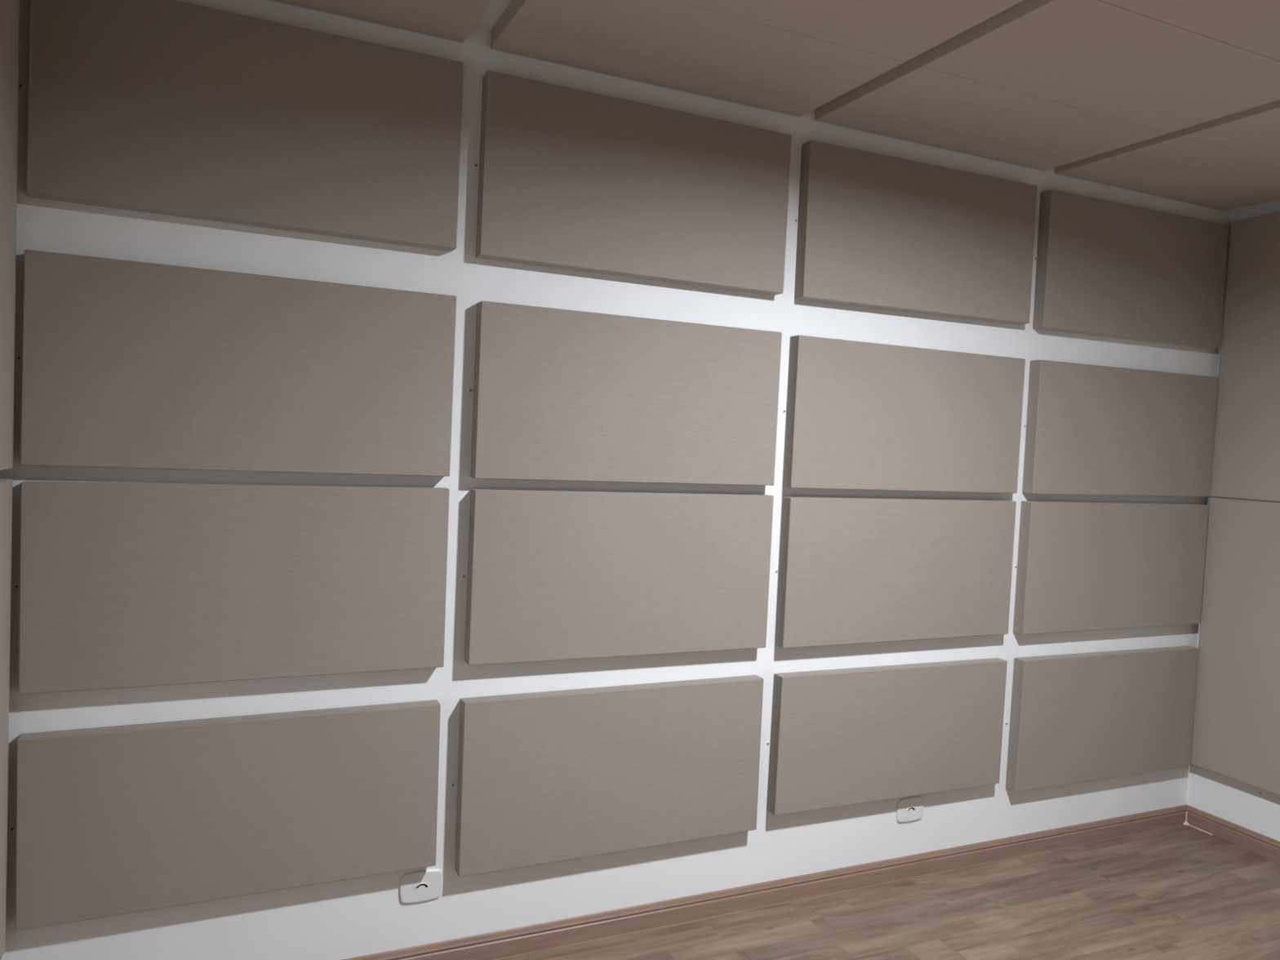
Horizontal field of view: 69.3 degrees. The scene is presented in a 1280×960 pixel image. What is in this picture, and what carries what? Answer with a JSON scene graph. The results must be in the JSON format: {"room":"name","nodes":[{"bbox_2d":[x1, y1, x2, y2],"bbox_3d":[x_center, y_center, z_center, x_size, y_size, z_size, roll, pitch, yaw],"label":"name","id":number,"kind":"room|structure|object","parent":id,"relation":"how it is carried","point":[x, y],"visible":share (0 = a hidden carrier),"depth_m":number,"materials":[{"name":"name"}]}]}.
{"room":"studio","nodes":[
{"label":"studio","id":0,"kind":"room"},
{"bbox_2d":[473,0,511,31],"bbox_3d":[1.571,-1.398,1.536,5.236,0.100,4.600,1,3,-24],"label":"ceiling","id":1,"kind":"structure","parent":0,"point":[495,9],"depth_m":2.99,"materials":[{"name":"white paint"}]},
{"bbox_2d":[271,0,490,42],"bbox_3d":[-1.009,-1.478,2.548,1.208,0.062,0.612,1,3,-24],"label":"ceiling panel","id":2,"kind":"object","parent":1,"relation":"attached to","point":[451,20],"visible":1,"depth_m":2.87,"materials":[{"name":"beige fabric"}]},
{"bbox_2d":[490,0,904,116],"bbox_3d":[0.189,-1.448,3.094,1.242,0.062,0.612,1,3,-24],"label":"ceiling panel","id":3,"kind":"object","parent":1,"relation":"attached to","point":[672,44],"visible":0.84,"depth_m":3.06,"materials":[{"name":"beige fabric"}]},
{"bbox_2d":[673,0,1023,62],"bbox_3d":[0.440,-1.413,2.542,1.242,0.062,0.598,1,3,-24],"label":"ceiling panel","id":4,"kind":"object","parent":1,"relation":"attached to","point":[902,30],"visible":1,"depth_m":2.77,"materials":[{"name":"beige fabric"}]},
{"bbox_2d":[814,53,1169,170],"bbox_3d":[1.382,-1.418,3.638,1.240,0.062,0.612,1,3,-24],"label":"ceiling panel","id":5,"kind":"object","parent":1,"relation":"attached to","point":[911,101],"visible":0.7,"depth_m":3.58,"materials":[{"name":"beige fabric"}]},
{"bbox_2d":[922,0,1279,132],"bbox_3d":[1.633,-1.383,3.086,1.240,0.062,0.598,1,3,-24],"label":"ceiling panel","id":6,"kind":"object","parent":1,"relation":"attached to","point":[1099,56],"visible":0.77,"depth_m":3.02,"materials":[{"name":"beige fabric"}]},
{"bbox_2d":[1055,128,1279,210],"bbox_3d":[2.547,-1.389,4.168,1.178,0.062,0.612,1,3,-24],"label":"ceiling panel","id":7,"kind":"object","parent":1,"relation":"attached to","point":[1175,166],"visible":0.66,"depth_m":4.11,"materials":[{"name":"beige fabric"}]},
{"bbox_2d":[1100,0,1279,60],"bbox_3d":[1.881,-1.347,2.540,1.240,0.062,0.598,1,3,-24],"label":"ceiling panel","id":8,"kind":"object","parent":1,"relation":"attached to","point":[1252,25],"visible":1,"depth_m":2.67,"materials":[{"name":"beige fabric"}]},
{"bbox_2d":[1183,99,1279,160],"bbox_3d":[2.798,-1.353,3.616,1.178,0.062,0.598,1,3,-24],"label":"ceiling panel","id":9,"kind":"object","parent":1,"relation":"attached to","point":[1255,131],"visible":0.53,"depth_m":3.58,"materials":[{"name":"beige fabric"}]},
{"bbox_2d":[0,0,1229,959],"bbox_3d":[0.526,0.123,3.745,5.436,3.425,0.100,1,3,-24],"label":"wall","id":10,"kind":"structure","parent":0,"point":[353,917],"depth_m":3.26,"materials":[{"name":"white paint"}]},
{"bbox_2d":[13,584,19,588],"bbox_3d":[-1.783,0.305,2.651,0.014,0.014,0.004,1,3,-24],"label":"screw","id":11,"kind":"object","parent":10,"relation":"attached to","point":[15,586],"visible":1,"depth_m":2.65,"materials":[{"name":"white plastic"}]},
{"bbox_2d":[16,355,22,360],"bbox_3d":[-1.756,-0.344,2.621,0.014,0.014,0.004,1,3,-24],"label":"screw","id":12,"kind":"object","parent":10,"relation":"attached to","point":[18,357],"visible":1,"depth_m":2.62,"materials":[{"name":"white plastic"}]},
{"bbox_2d":[18,83,23,88],"bbox_3d":[-1.728,-1.100,2.585,0.014,0.014,0.004,1,3,-24],"label":"screw","id":13,"kind":"object","parent":10,"relation":"attached to","point":[20,86],"visible":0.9,"depth_m":2.58,"materials":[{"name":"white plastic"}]},
{"bbox_2d":[15,699,440,930],"bbox_3d":[-1.240,1.021,2.911,1.201,0.556,0.061,1,3,-24],"label":"acoustic panel","id":14,"kind":"object","parent":10,"relation":"attached to","point":[113,820],"visible":1,"depth_m":2.85,"materials":[{"name":"beige fabric"}]},
{"bbox_2d":[18,480,449,694],"bbox_3d":[-1.207,0.316,2.880,1.205,0.602,0.061,1,3,-24],"label":"acoustic panel","id":15,"kind":"object","parent":10,"relation":"attached to","point":[122,584],"visible":1,"depth_m":2.82,"materials":[{"name":"beige fabric"}]},
{"bbox_2d":[20,249,456,476],"bbox_3d":[-1.180,-0.326,2.851,1.206,0.598,0.061,2,3,-24],"label":"acoustic panel","id":16,"kind":"object","parent":10,"relation":"attached to","point":[126,363],"visible":1,"depth_m":2.79,"materials":[{"name":"beige fabric"}]},
{"bbox_2d":[26,0,463,251],"bbox_3d":[-1.147,-1.080,2.818,1.197,0.603,0.061,2,3,-24],"label":"acoustic panel","id":17,"kind":"object","parent":10,"relation":"attached to","point":[164,107],"visible":1,"depth_m":2.76,"materials":[{"name":"beige fabric"}]},
{"bbox_2d":[399,869,443,903],"bbox_3d":[-0.751,1.398,3.186,0.148,0.109,0.012,1,3,-24],"label":"outlet","id":18,"kind":"object","parent":10,"relation":"attached to","point":[420,886],"visible":1,"depth_m":3.18,"materials":[{"name":"white plastic"}]},
{"bbox_2d":[454,675,763,876],"bbox_3d":[-0.080,1.071,3.441,1.192,0.608,0.061,1,3,-24],"label":"acoustic panel","id":19,"kind":"object","parent":10,"relation":"attached to","point":[544,777],"visible":1,"depth_m":3.38,"materials":[{"name":"beige fabric"}]},
{"bbox_2d":[464,488,773,665],"bbox_3d":[-0.043,0.345,3.411,1.186,0.599,0.061,1,3,-24],"label":"acoustic panel","id":20,"kind":"object","parent":10,"relation":"attached to","point":[553,575],"visible":1,"depth_m":3.35,"materials":[{"name":"beige fabric"}]},
{"bbox_2d":[471,300,782,485],"bbox_3d":[-0.015,-0.290,3.382,1.187,0.596,0.061,1,3,-24],"label":"acoustic panel","id":21,"kind":"object","parent":10,"relation":"attached to","point":[559,394],"visible":1,"depth_m":3.32,"materials":[{"name":"beige fabric"}]},
{"bbox_2d":[475,71,791,295],"bbox_3d":[0.013,-1.038,3.347,1.194,0.604,0.061,2,3,-24],"label":"acoustic panel","id":22,"kind":"object","parent":10,"relation":"attached to","point":[570,178],"visible":1,"depth_m":3.29,"materials":[{"name":"beige fabric"}]},
{"bbox_2d":[342,804,1186,959],"bbox_3d":[0.479,1.687,3.762,5.236,0.096,0.014,1,3,-24],"label":"baseboard","id":23,"kind":"structure","parent":10,"relation":"attached to","point":[516,941],"depth_m":3.76,"materials":[{"name":"brown wood"}]},
{"bbox_2d":[766,657,1007,815],"bbox_3d":[1.086,1.078,3.971,1.201,0.562,0.061,2,3,-25],"label":"acoustic panel","id":24,"kind":"object","parent":10,"relation":"attached to","point":[839,737],"visible":1,"depth_m":3.91,"materials":[{"name":"beige fabric"}]},
{"bbox_2d":[774,496,1016,648],"bbox_3d":[1.113,0.380,3.938,1.200,0.600,0.061,1,3,-24],"label":"acoustic panel","id":25,"kind":"object","parent":10,"relation":"attached to","point":[852,571],"visible":1,"depth_m":3.88,"materials":[{"name":"beige fabric"}]},
{"bbox_2d":[782,335,1025,493],"bbox_3d":[1.142,-0.255,3.910,1.201,0.599,0.061,1,3,-24],"label":"acoustic panel","id":26,"kind":"object","parent":10,"relation":"attached to","point":[860,415],"visible":1,"depth_m":3.85,"materials":[{"name":"beige fabric"}]},
{"bbox_2d":[896,795,923,822],"bbox_3d":[1.188,1.447,4.069,0.148,0.109,0.012,1,3,-24],"label":"outlet","id":27,"kind":"object","parent":10,"relation":"attached to","point":[908,809],"visible":1,"depth_m":4.07,"materials":[{"name":"white plastic"}]},
{"bbox_2d":[795,140,1037,324],"bbox_3d":[1.183,-1.008,3.880,1.201,0.603,0.061,1,3,-24],"label":"acoustic panel","id":28,"kind":"object","parent":10,"relation":"attached to","point":[875,230],"visible":1,"depth_m":3.82,"materials":[{"name":"beige fabric"}]},
{"bbox_2d":[1005,645,1199,791],"bbox_3d":[2.274,1.143,4.514,1.208,0.610,0.061,2,3,-25],"label":"acoustic panel","id":29,"kind":"object","parent":10,"relation":"attached to","point":[1077,717],"visible":1,"depth_m":4.45,"materials":[{"name":"beige fabric"}]},
{"bbox_2d":[1013,501,1208,634],"bbox_3d":[2.298,0.413,4.478,1.222,0.605,0.061,1,3,-24],"label":"acoustic panel","id":30,"kind":"object","parent":10,"relation":"attached to","point":[1082,566],"visible":1,"depth_m":4.41,"materials":[{"name":"beige fabric"}]},
{"bbox_2d":[1022,360,1217,497],"bbox_3d":[2.329,-0.229,4.450,1.223,0.604,0.061,1,3,-24],"label":"acoustic panel","id":31,"kind":"object","parent":10,"relation":"attached to","point":[1091,429],"visible":1,"depth_m":4.39,"materials":[{"name":"beige fabric"}]},
{"bbox_2d":[1032,189,1228,348],"bbox_3d":[2.362,-0.980,4.417,1.221,0.611,0.061,1,3,-24],"label":"acoustic panel","id":32,"kind":"object","parent":10,"relation":"attached to","point":[1106,268],"visible":1,"depth_m":4.35,"materials":[{"name":"beige fabric"}]},
{"bbox_2d":[496,824,1279,959],"bbox_3d":[1.421,1.920,1.682,5.236,0.100,4.600,1,3,-24],"label":"floor","id":33,"kind":"structure","parent":0,"point":[1182,891],"depth_m":3.77,"materials":[{"name":"brown wood"}]},
{"bbox_2d":[1186,199,1279,844],"bbox_3d":[3.923,0.322,2.715,0.100,3.425,4.600,1,3,-24],"label":"wall","id":34,"kind":"structure","parent":0,"point":[1236,802],"depth_m":4.62,"materials":[{"name":"white paint"}]},
{"bbox_2d":[1182,804,1279,862],"bbox_3d":[3.791,1.881,2.756,0.036,0.096,4.600,1,3,-24],"label":"baseboard","id":35,"kind":"structure","parent":34,"relation":"attached to","point":[1266,846],"depth_m":4.61,"materials":[{"name":"brown wood"}]},
{"bbox_2d":[1190,497,1279,795],"bbox_3d":[3.016,0.793,4.483,0.061,1.377,0.600,1,3,-24],"label":"acoustic panel","id":36,"kind":"object","parent":34,"relation":"attached to","point":[1236,730],"visible":1,"depth_m":4.55,"materials":[{"name":"beige fabric"}]},
{"bbox_2d":[1209,213,1279,502],"bbox_3d":[3.078,-0.584,4.422,0.061,1.376,0.600,1,3,-24],"label":"acoustic panel","id":37,"kind":"object","parent":34,"relation":"attached to","point":[1246,460],"visible":1,"depth_m":4.54,"materials":[{"name":"beige fabric"}]},
{"bbox_3d":[-0.932,0.200,0.503,0.100,3.425,4.600,1,3,-24],"label":"wall","id":38,"kind":"structure","parent":0,"visible":0},
{"bbox_2d":[0,478,12,959],"bbox_3d":[-1.691,0.688,2.341,0.061,1.351,0.600,1,3,-24],"label":"acoustic panel","id":39,"kind":"object","parent":38,"relation":"attached to","point":[6,485],"visible":1,"depth_m":2.56,"materials":[{"name":"beige fabric"}]},
{"bbox_2d":[0,0,19,470],"bbox_3d":[-1.628,-0.703,2.279,0.061,1.374,0.600,1,3,-24],"label":"acoustic panel","id":40,"kind":"object","parent":38,"relation":"attached to","point":[9,9],"visible":1,"depth_m":2.46,"materials":[{"name":"beige fabric"}]}
]}

